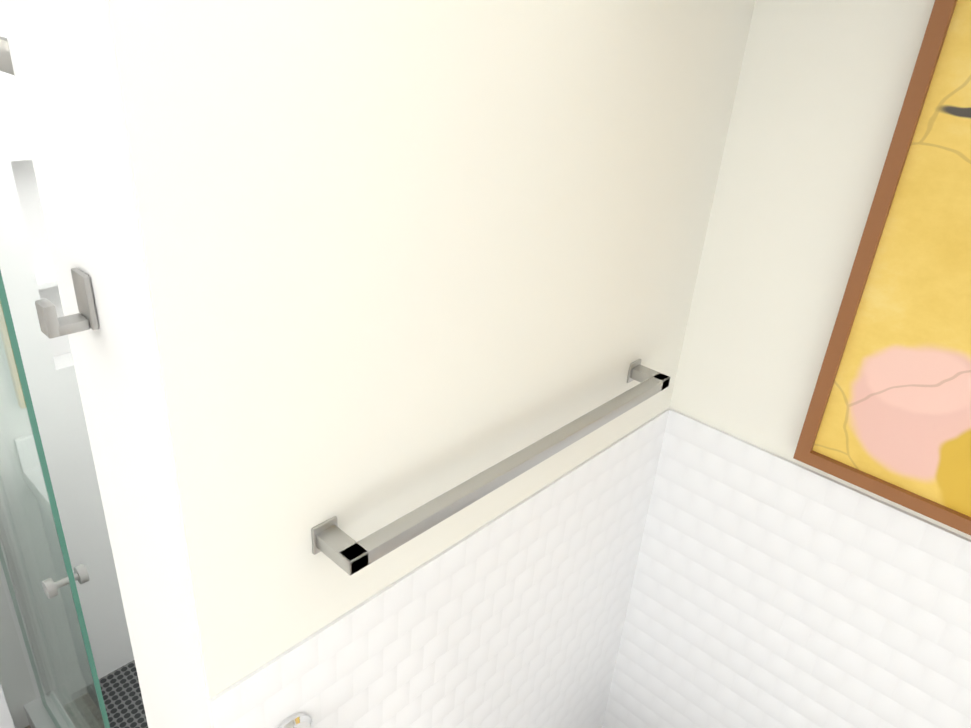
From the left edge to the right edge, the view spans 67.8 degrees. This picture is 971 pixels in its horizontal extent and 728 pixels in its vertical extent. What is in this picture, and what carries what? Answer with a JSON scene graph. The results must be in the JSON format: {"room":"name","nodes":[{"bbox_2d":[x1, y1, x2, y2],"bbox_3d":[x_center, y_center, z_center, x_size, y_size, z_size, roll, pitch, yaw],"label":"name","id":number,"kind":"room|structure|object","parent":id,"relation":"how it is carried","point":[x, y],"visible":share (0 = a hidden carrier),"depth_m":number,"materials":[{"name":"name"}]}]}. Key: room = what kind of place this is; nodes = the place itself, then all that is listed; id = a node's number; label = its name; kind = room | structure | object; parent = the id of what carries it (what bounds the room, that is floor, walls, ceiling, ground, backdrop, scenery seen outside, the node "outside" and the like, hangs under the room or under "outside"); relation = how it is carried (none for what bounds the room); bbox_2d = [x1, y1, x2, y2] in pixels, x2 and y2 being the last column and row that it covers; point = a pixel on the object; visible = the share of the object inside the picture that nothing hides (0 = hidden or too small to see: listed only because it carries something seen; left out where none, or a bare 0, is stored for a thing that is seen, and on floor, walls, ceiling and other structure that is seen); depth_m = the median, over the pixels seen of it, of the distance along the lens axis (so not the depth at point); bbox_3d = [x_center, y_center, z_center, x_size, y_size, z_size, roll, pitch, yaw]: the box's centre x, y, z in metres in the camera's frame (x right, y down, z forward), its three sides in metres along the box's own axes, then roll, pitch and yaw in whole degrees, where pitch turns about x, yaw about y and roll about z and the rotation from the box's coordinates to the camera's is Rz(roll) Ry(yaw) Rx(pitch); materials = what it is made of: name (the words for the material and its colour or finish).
{"room":"bathroom","nodes":[
{"label":"bathroom","id":0,"kind":"room"},
{"bbox_2d":[0,577,36,727],"bbox_3d":[-2.297,0.467,1.059,0.100,2.360,2.540,26,33,36],"label":"wall","id":1,"kind":"structure","parent":0,"point":[17,685],"depth_m":2.27,"materials":[{"name":"white paint"}]},
{"bbox_2d":[0,6,133,697],"bbox_3d":[-1.044,-0.059,2.314,0.120,2.360,1.160,26,33,36],"label":"wall","id":2,"kind":"structure","parent":0,"point":[27,270],"depth_m":2.09,"materials":[{"name":"white paint"}]},
{"bbox_2d":[0,0,754,727],"bbox_3d":[-0.071,0.451,1.443,0.248,2.360,1.100,26,33,36],"label":"wall","id":3,"kind":"structure","parent":0,"point":[403,258],"depth_m":0.85,"materials":[{"name":"white paint"}]},
{"bbox_2d":[24,697,55,727],"bbox_3d":[-1.018,1.345,2.046,1.216,0.095,0.120,26,33,36],"label":"sill","id":4,"kind":"structure","parent":3,"relation":"attached to","point":[37,715],"depth_m":2.32,"materials":[{"name":"white"}]},
{"bbox_2d":[0,36,109,727],"bbox_3d":[-0.947,0.353,1.545,1.208,2.129,0.080,26,33,36],"label":"glass shower door","id":5,"kind":"structure","parent":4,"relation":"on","point":[70,698],"depth_m":1.68,"materials":[{"name":"clear glass"}]},
{"bbox_2d":[35,267,98,337],"bbox_3d":[-0.432,-0.062,0.741,0.034,0.060,0.047,26,33,36],"label":"robe hook","id":6,"kind":"object","parent":3,"relation":"attached to","point":[52,324],"visible":0.98,"depth_m":0.74,"materials":[{"name":"silver metal"}]},
{"bbox_2d":[207,409,668,727],"bbox_3d":[-0.015,0.902,1.569,0.008,1.450,1.092,26,33,36],"label":"wall tile","id":7,"kind":"structure","parent":3,"relation":"attached to","point":[514,616],"depth_m":1.35,"materials":[{"name":"white tile"}]},
{"bbox_2d":[278,713,312,727],"bbox_3d":[-0.266,0.715,1.083,0.065,0.481,0.072,26,33,36],"label":"railing","id":8,"kind":"object","parent":7,"relation":"attached to","point":[301,720],"visible":1,"depth_m":1.00,"materials":[{"name":"silver metal"}]},
{"bbox_2d":[311,359,669,574],"bbox_3d":[0.068,0.128,1.152,0.075,0.042,0.768,26,33,36],"label":"towel bar","id":9,"kind":"object","parent":3,"relation":"attached to","point":[340,548],"visible":1,"depth_m":1.02,"materials":[{"name":"silver metal"}]},
{"bbox_2d":[669,0,970,539],"bbox_3d":[1.109,0.652,1.225,2.075,2.360,0.100,26,33,36],"label":"wall","id":10,"kind":"structure","parent":0,"point":[822,88],"depth_m":1.32,"materials":[{"name":"white paint"}]},
{"bbox_2d":[602,408,970,727],"bbox_3d":[1.040,1.074,1.391,1.875,1.450,0.008,26,33,36],"label":"wall tile","id":11,"kind":"structure","parent":10,"relation":"attached to","point":[770,590],"depth_m":1.54,"materials":[{"name":"white tile"}]},
{"bbox_2d":[793,0,970,535],"bbox_3d":[1.051,-0.005,0.907,1.120,0.852,0.034,26,33,36],"label":"picture","id":12,"kind":"object","parent":10,"relation":"attached to","point":[888,416],"visible":1,"depth_m":1.21,"materials":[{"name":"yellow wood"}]},
{"bbox_3d":[-0.736,2.003,0.986,3.536,0.100,3.700,26,33,36],"label":"floor","id":13,"kind":"structure","parent":0,"visible":0},
{"bbox_2d":[0,683,14,727],"bbox_3d":[-2.032,1.207,1.257,0.564,0.900,2.070,26,33,36],"label":"bathroom vanity","id":14,"kind":"object","parent":13,"relation":"on","point":[6,720],"visible":1,"depth_m":1.66,"materials":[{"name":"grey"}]},
{"bbox_2d":[91,660,147,727],"bbox_3d":[-0.646,1.218,2.432,1.216,0.030,0.980,26,33,36],"label":"shower floor","id":15,"kind":"structure","parent":13,"relation":"on","point":[122,696],"depth_m":2.46,"materials":[{"name":"tile"}]}
]}

